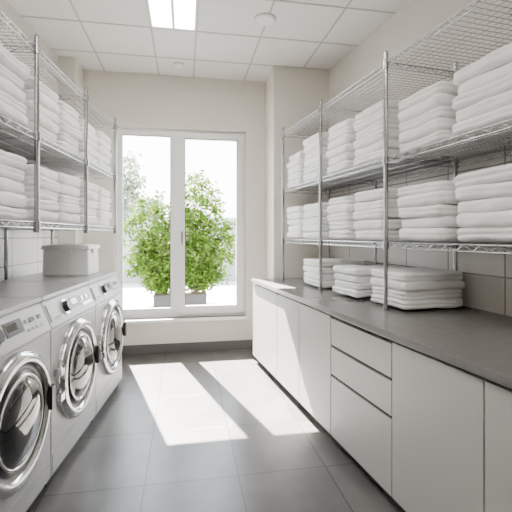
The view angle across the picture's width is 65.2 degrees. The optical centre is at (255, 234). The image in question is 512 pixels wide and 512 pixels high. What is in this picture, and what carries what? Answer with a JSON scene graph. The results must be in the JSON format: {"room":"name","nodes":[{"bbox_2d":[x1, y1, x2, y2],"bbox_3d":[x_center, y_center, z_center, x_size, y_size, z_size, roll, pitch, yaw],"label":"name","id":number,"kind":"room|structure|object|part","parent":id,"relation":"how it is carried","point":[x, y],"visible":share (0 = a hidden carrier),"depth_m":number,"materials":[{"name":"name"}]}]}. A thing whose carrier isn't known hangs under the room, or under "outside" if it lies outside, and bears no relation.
{"room":"laundry","nodes":[
{"label":"laundry","id":0,"kind":"room"},
{"bbox_2d":[0,0,57,280],"bbox_3d":[-1.895,-0.244,1.018,0.152,3.240,7.300,0,0,-4],"label":"wall","id":1,"kind":"structure","parent":0,"point":[25,254],"depth_m":3.47,"materials":[{"name":"tile"}]},
{"bbox_2d":[58,56,82,243],"bbox_3d":[-2.008,-0.244,4.336,0.180,3.240,0.320,0,0,-10],"label":"pilaster","id":2,"kind":"object","parent":1,"relation":"attached to","point":[70,66],"visible":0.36,"depth_m":4.19,"materials":[{"name":"white paint"}]},
{"bbox_2d":[0,10,116,279],"bbox_3d":[-1.565,0.110,2.286,0.641,2.532,3.321,0,0,-4],"label":"wire shelving rack","id":3,"kind":"object","parent":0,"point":[37,140],"visible":0.68,"depth_m":2.78,"materials":[{"name":"silver metal"}]},
{"bbox_2d":[0,149,27,219],"bbox_3d":[-1.513,-0.261,2.073,0.502,0.362,0.370,0,0,-4],"label":"towels","id":4,"kind":"object","parent":3,"relation":"on","point":[12,165],"visible":0.99,"depth_m":2.10,"materials":[{"name":"white fabric"}]},
{"bbox_2d":[0,43,29,127],"bbox_3d":[-1.509,-0.771,2.073,0.518,0.361,0.381,0,0,-4],"label":"towels","id":5,"kind":"object","parent":3,"relation":"on","point":[13,71],"visible":0.95,"depth_m":2.09,"materials":[{"name":"white fabric"}]},
{"bbox_2d":[0,77,58,144],"bbox_3d":[-1.542,-0.768,2.502,0.509,0.355,0.374,0,0,-4],"label":"towels","id":6,"kind":"object","parent":3,"relation":"on","point":[48,106],"visible":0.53,"depth_m":2.46,"materials":[{"name":"white fabric"}]},
{"bbox_2d":[16,164,60,221],"bbox_3d":[-1.537,-0.257,2.507,0.515,0.354,0.370,0,0,-4],"label":"towels","id":7,"kind":"object","parent":3,"relation":"on","point":[48,186],"visible":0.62,"depth_m":2.45,"materials":[{"name":"white fabric"}]},
{"bbox_2d":[2,100,81,156],"bbox_3d":[-1.568,-0.766,2.889,0.511,0.353,0.369,0,0,-4],"label":"towels","id":8,"kind":"object","parent":3,"relation":"on","point":[68,136],"visible":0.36,"depth_m":2.83,"materials":[{"name":"white fabric"}]},
{"bbox_2d":[25,119,98,165],"bbox_3d":[-1.604,-0.764,3.323,0.492,0.346,0.375,0,0,-4],"label":"towels","id":9,"kind":"object","parent":3,"relation":"on","point":[93,154],"visible":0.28,"depth_m":3.27,"materials":[{"name":"white fabric"}]},
{"bbox_2d":[50,172,80,223],"bbox_3d":[-1.572,-0.262,2.888,0.512,0.362,0.373,0,0,-4],"label":"towels","id":10,"kind":"object","parent":3,"relation":"on","point":[68,199],"visible":0.33,"depth_m":2.84,"materials":[{"name":"white fabric"}]},
{"bbox_2d":[49,131,111,172],"bbox_3d":[-1.633,-0.768,3.713,0.500,0.356,0.372,0,0,-4],"label":"towels","id":11,"kind":"object","parent":3,"relation":"on","point":[104,142],"visible":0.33,"depth_m":3.66,"materials":[{"name":"white fabric"}]},
{"bbox_2d":[73,180,98,224],"bbox_3d":[-1.604,-0.262,3.319,0.508,0.362,0.376,0,0,-4],"label":"towels","id":12,"kind":"object","parent":3,"relation":"on","point":[92,188],"visible":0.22,"depth_m":3.30,"materials":[{"name":"white fabric"}]},
{"bbox_2d":[93,187,111,225],"bbox_3d":[-1.630,-0.258,3.707,0.506,0.358,0.375,0,0,-4],"label":"towels","id":13,"kind":"object","parent":3,"relation":"on","point":[102,213],"visible":0.35,"depth_m":3.66,"materials":[{"name":"white fabric"}]},
{"bbox_2d":[83,70,264,344],"bbox_3d":[-0.657,-0.244,4.850,3.400,3.240,0.220,0,0,-10],"label":"wall","id":14,"kind":"structure","parent":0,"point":[136,100],"depth_m":4.75,"materials":[{"name":"white paint"}]},
{"bbox_3d":[-1.292,-0.139,4.737,0.620,2.160,0.060,0,0,-10],"label":"fixed sash","id":15,"kind":"part","parent":14,"relation":"part of","materials":[{"name":"white plastic"}]},
{"bbox_2d":[122,134,236,309],"bbox_3d":[-0.895,-0.149,4.758,1.342,2.042,0.027,0,0,-8],"label":"gaskets","id":16,"kind":"object","parent":14,"relation":"attached to","point":[122,134],"visible":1,"depth_m":4.75,"materials":[{"name":"black plastic"}]},
{"bbox_3d":[-0.889,-0.139,4.814,1.510,2.230,0.090,0,0,-10],"label":"frame","id":17,"kind":"part","parent":14,"relation":"part of","materials":[{"name":"white plastic"}]},
{"bbox_2d":[124,315,248,323],"bbox_3d":[-0.870,0.994,4.705,1.570,0.035,0.110,0,0,-10],"label":"window sill","id":18,"kind":"structure","parent":14,"relation":"attached to","point":[230,317],"depth_m":4.68,"materials":[{"name":"white stone"}]},
{"bbox_3d":[-0.545,-0.139,4.849,0.760,2.170,0.080,0,0,-10],"label":"opening sash","id":19,"kind":"part","parent":14,"relation":"part of","materials":[{"name":"white plastic"}]},
{"bbox_2d":[122,339,252,354],"bbox_3d":[-0.917,1.321,4.684,2.090,0.110,0.015,0,0,-10],"label":"baseboard","id":20,"kind":"structure","parent":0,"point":[232,344],"depth_m":4.69,"materials":[{"name":"grey tile"}]},
{"bbox_2d":[6,0,409,81],"bbox_3d":[-0.052,-1.924,1.438,5.600,0.120,7.150,0,0,-10],"label":"ceiling","id":21,"kind":"structure","parent":0,"point":[294,21],"depth_m":3.70,"materials":[{"name":"white tile"}]},
{"bbox_2d":[146,0,197,30],"bbox_3d":[-0.633,-1.854,2.995,0.400,0.020,1.200,0,0,-10],"label":"frame","id":22,"kind":"object","parent":21,"relation":"attached to","point":[147,1],"visible":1,"depth_m":3.42,"materials":[{"name":"white metal"}]},
{"bbox_2d":[149,0,195,28],"bbox_3d":[-0.633,-1.857,2.995,0.364,0.010,1.164,0,0,-10],"label":"diffuser","id":23,"kind":"object","parent":22,"relation":"attached to","point":[184,10],"visible":1,"depth_m":3.34,"materials":[{"name":"white plastic"}]},
{"bbox_2d":[173,62,183,67],"bbox_3d":[-0.846,-1.854,4.369,0.120,0.020,0.120,0,0,-10],"label":"sprinkler head","id":24,"kind":"object","parent":21,"relation":"attached to","point":[175,64],"visible":1,"depth_m":4.35},
{"bbox_2d":[254,13,275,25],"bbox_3d":[0.079,-1.853,3.447,0.190,0.022,0.190,0,0,-10],"label":"smoke detector","id":25,"kind":"object","parent":21,"relation":"attached to","point":[264,19],"visible":1,"depth_m":3.42,"materials":[{"name":"white plastic"}]},
{"bbox_2d":[20,0,395,80],"bbox_3d":[-0.095,-1.862,1.395,4.300,0.004,6.780,0,0,-10],"label":"grid","id":26,"kind":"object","parent":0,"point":[70,1],"depth_m":3.73,"materials":[{"name":"silver metal"}]},
{"bbox_2d":[29,349,400,511],"bbox_3d":[-0.052,1.436,1.438,5.600,0.120,7.150,0,0,-10],"label":"floor","id":27,"kind":"structure","parent":0,"point":[203,431],"depth_m":2.52,"materials":[{"name":"tile"}]},
{"bbox_2d":[0,297,55,511],"bbox_3d":[-1.404,0.856,1.777,0.784,1.040,0.744,0,0,-4],"label":"washing machine","id":28,"kind":"object","parent":27,"relation":"on","point":[27,393],"visible":1,"depth_m":1.84,"materials":[{"name":"white metal"}]},
{"bbox_3d":[-1.464,0.349,1.773,0.665,0.026,0.744,0,0,-4],"label":"lid","id":29,"kind":"part","parent":28,"relation":"part of","materials":[{"name":"silver metal"}]},
{"bbox_3d":[-1.085,1.256,1.801,0.004,0.110,0.720,0,0,-4],"label":"kick panel","id":30,"kind":"part","parent":28,"relation":"part of","materials":[{"name":"white metal"}]},
{"bbox_2d":[0,281,99,486],"bbox_3d":[-1.461,0.856,2.525,0.784,1.040,0.744,0,0,-4],"label":"washing machine","id":31,"kind":"object","parent":27,"relation":"on","point":[68,307],"visible":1,"depth_m":2.42,"materials":[{"name":"white metal"}]},
{"bbox_3d":[-1.520,0.349,2.521,0.665,0.026,0.744,0,0,-4],"label":"lid","id":32,"kind":"part","parent":31,"relation":"part of","materials":[{"name":"silver metal"}]},
{"bbox_3d":[-1.142,1.256,2.549,0.004,0.110,0.720,0,0,-4],"label":"kick panel","id":33,"kind":"part","parent":31,"relation":"part of","materials":[{"name":"white metal"}]},
{"bbox_3d":[-1.106,0.836,2.537,0.074,0.610,0.640,0,0,-4],"label":"porthole door","id":34,"kind":"part","parent":31,"relation":"part of","materials":[{"name":"silver metal"}]},
{"bbox_2d":[0,272,126,422],"bbox_3d":[-1.518,0.856,3.273,0.784,1.040,0.744,0,0,-4],"label":"washing machine","id":35,"kind":"object","parent":27,"relation":"on","point":[105,288],"visible":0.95,"depth_m":3.16,"materials":[{"name":"white metal"}]},
{"bbox_3d":[-1.577,0.349,3.268,0.665,0.026,0.744,0,0,-4],"label":"lid","id":36,"kind":"part","parent":35,"relation":"part of","materials":[{"name":"silver metal"}]},
{"bbox_2d":[41,244,99,275],"bbox_3d":[-1.568,0.206,3.407,0.389,0.257,0.299,0,0,-4],"label":"storage box","id":37,"kind":"object","parent":35,"relation":"on","point":[58,259],"visible":1,"depth_m":3.27,"materials":[{"name":"white plastic"}]},
{"bbox_3d":[-1.570,0.099,3.409,0.384,0.041,0.294,0,0,-4],"label":"lid","id":38,"kind":"part","parent":37,"relation":"part of","materials":[{"name":"white plastic"}]},
{"bbox_3d":[-1.199,1.256,3.297,0.005,0.110,0.720,0,0,-4],"label":"kick panel","id":39,"kind":"part","parent":35,"relation":"part of","materials":[{"name":"white metal"}]},
{"bbox_3d":[-1.163,0.836,3.285,0.074,0.610,0.640,0,0,-4],"label":"porthole door","id":40,"kind":"part","parent":35,"relation":"part of","materials":[{"name":"silver metal"}]},
{"bbox_2d":[251,278,511,511],"bbox_3d":[0.975,0.926,2.455,0.883,0.900,4.228,0,0,-17],"label":"base cabinet","id":41,"kind":"object","parent":27,"relation":"on","point":[419,400],"visible":0.98,"depth_m":1.99,"materials":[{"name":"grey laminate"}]},
{"bbox_2d":[251,278,511,388],"bbox_3d":[0.975,0.495,2.455,0.883,0.038,4.228,0,0,-17],"label":"countertop","id":42,"kind":"structure","parent":41,"relation":"on","point":[477,342],"depth_m":2.10,"materials":[{"name":"stone"}]},
{"bbox_2d":[303,258,364,287],"bbox_3d":[0.721,0.342,3.704,0.480,0.254,0.408,0,0,-17],"label":"towels","id":43,"kind":"object","parent":42,"relation":"on","point":[311,276],"visible":0.54,"depth_m":3.53,"materials":[{"name":"white fabric"}]},
{"bbox_2d":[332,264,401,297],"bbox_3d":[0.894,0.356,3.138,0.491,0.225,0.397,0,0,-17],"label":"towels","id":44,"kind":"object","parent":42,"relation":"on","point":[351,280],"visible":0.62,"depth_m":2.97,"materials":[{"name":"white fabric"}]},
{"bbox_2d":[281,0,511,310],"bbox_3d":[1.079,-0.341,2.567,0.576,1.630,3.766,0,0,-17],"label":"wire shelving rack","id":45,"kind":"object","parent":42,"relation":"on","point":[453,160],"visible":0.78,"depth_m":2.58,"materials":[{"name":"silver metal"}]},
{"bbox_2d":[287,206,305,237],"bbox_3d":[0.593,-0.130,4.138,0.490,0.336,0.380,0,0,-17],"label":"towels","id":46,"kind":"object","parent":45,"relation":"on","point":[295,214],"visible":0.3,"depth_m":4.00,"materials":[{"name":"white fabric"}]},
{"bbox_2d":[287,150,339,187],"bbox_3d":[0.592,-0.665,4.134,0.483,0.351,0.369,0,0,-17],"label":"towels","id":47,"kind":"object","parent":45,"relation":"on","point":[296,167],"visible":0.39,"depth_m":4.00,"materials":[{"name":"white fabric"}]},
{"bbox_2d":[303,202,330,238],"bbox_3d":[0.718,-0.128,3.716,0.488,0.335,0.407,0,0,-17],"label":"towels","id":48,"kind":"object","parent":45,"relation":"on","point":[311,221],"visible":0.41,"depth_m":3.56,"materials":[{"name":"white fabric"}]},
{"bbox_2d":[303,132,362,183],"bbox_3d":[0.720,-0.703,3.720,0.489,0.425,0.401,0,0,-17],"label":"towels","id":49,"kind":"object","parent":45,"relation":"on","point":[311,164],"visible":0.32,"depth_m":3.59,"materials":[{"name":"white fabric"}]},
{"bbox_2d":[327,196,359,239],"bbox_3d":[0.860,-0.135,3.242,0.482,0.351,0.375,0,0,-17],"label":"towels","id":50,"kind":"object","parent":45,"relation":"on","point":[341,209],"visible":0.4,"depth_m":3.10,"materials":[{"name":"white fabric"}]},
{"bbox_2d":[326,118,394,176],"bbox_3d":[0.858,-0.695,3.250,0.488,0.411,0.374,0,0,-17],"label":"towels","id":51,"kind":"object","parent":45,"relation":"on","point":[341,153],"visible":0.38,"depth_m":3.12,"materials":[{"name":"white fabric"}]},
{"bbox_2d":[352,188,405,240],"bbox_3d":[0.980,-0.139,2.819,0.487,0.356,0.419,0,0,-17],"label":"towels","id":52,"kind":"object","parent":45,"relation":"on","point":[369,207],"visible":0.42,"depth_m":2.66,"materials":[{"name":"white fabric"}]},
{"bbox_2d":[353,100,434,169],"bbox_3d":[0.984,-0.691,2.823,0.481,0.402,0.414,0,0,-17],"label":"towels","id":53,"kind":"object","parent":45,"relation":"on","point":[369,124],"visible":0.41,"depth_m":2.67,"materials":[{"name":"white fabric"}]},
{"bbox_2d":[397,181,467,241],"bbox_3d":[1.127,-0.129,2.326,0.491,0.338,0.413,0,0,-17],"label":"towels","id":54,"kind":"object","parent":45,"relation":"on","point":[430,209],"visible":0.54,"depth_m":2.18,"materials":[{"name":"white fabric"}]},
{"bbox_2d":[398,81,506,156],"bbox_3d":[1.132,-0.656,2.331,0.489,0.333,0.409,0,0,-17],"label":"towels","id":55,"kind":"object","parent":45,"relation":"on","point":[427,116],"visible":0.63,"depth_m":2.20,"materials":[{"name":"white fabric"}]},
{"bbox_2d":[452,43,511,139],"bbox_3d":[1.255,-0.660,1.902,0.486,0.335,0.400,0,0,-17],"label":"towels","id":56,"kind":"object","parent":45,"relation":"on","point":[484,98],"visible":0.91,"depth_m":1.83,"materials":[{"name":"white fabric"}]},
{"bbox_2d":[454,164,511,242],"bbox_3d":[1.264,-0.138,1.894,0.491,0.356,0.411,0,0,-17],"label":"towels","id":57,"kind":"object","parent":45,"relation":"on","point":[485,195],"visible":1,"depth_m":1.83,"materials":[{"name":"white fabric"}]},
{"bbox_2d":[370,267,464,309],"bbox_3d":[1.064,0.348,2.667,0.478,0.239,0.406,0,0,-16],"label":"towels","id":58,"kind":"object","parent":42,"relation":"on","point":[409,288],"visible":0.95,"depth_m":2.50,"materials":[{"name":"white fabric"}]},
{"bbox_2d":[329,0,511,316],"bbox_3d":[1.754,-0.244,1.660,0.152,3.240,7.200,0,0,-17],"label":"wall","id":59,"kind":"structure","parent":0,"point":[487,277],"depth_m":2.98,"materials":[{"name":"paint"}]},
{"bbox_2d":[265,66,328,277],"bbox_3d":[0.477,-0.244,4.696,0.660,3.240,0.480,0,0,-10],"label":"pilaster","id":60,"kind":"object","parent":59,"relation":"attached to","point":[292,94],"visible":0.43,"depth_m":4.45,"materials":[{"name":"white paint"}]},
{"label":"outside","id":61,"kind":"structure","parent":0,"visible":0},
{"bbox_2d":[123,281,235,308],"bbox_3d":[-5.677,1.461,32.000,60.000,0.130,55.000,0,0,-10],"label":"ground","id":62,"kind":"structure","parent":61,"point":[134,296],"depth_m":9.23,"materials":[{"name":"white concrete"}]},
{"bbox_2d":[123,151,146,238],"bbox_3d":[-8.648,-1.730,22.718,4.626,6.334,3.910,0,0,-10],"label":"tree","id":63,"kind":"object","parent":62,"relation":"on","point":[129,187],"visible":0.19,"depth_m":23.16,"materials":[{"name":"green plant"}]},
{"bbox_2d":[123,170,235,307],"bbox_3d":[-1.492,0.038,7.936,2.577,2.715,1.265,0,0,-7],"label":"potted shrubs","id":64,"kind":"object","parent":62,"relation":"on","point":[153,261],"visible":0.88,"depth_m":7.80,"materials":[{"name":"green plant"}]},
{"bbox_2d":[123,243,235,283],"bbox_3d":[-2.114,0.816,11.914,28.000,1.160,0.300,0,0,-10],"label":"parapet","id":65,"kind":"object","parent":62,"relation":"on","point":[126,249],"visible":0.02,"depth_m":11.58,"materials":[{"name":"grey concrete"}]},
{"bbox_2d":[123,199,235,242],"bbox_3d":[-9.540,-1.214,48.047,30.000,5.220,10.050,0,0,-10],"label":"building","id":66,"kind":"structure","parent":62,"relation":"on","point":[233,219],"depth_m":42.85,"materials":[{"name":"grey"}]}
]}

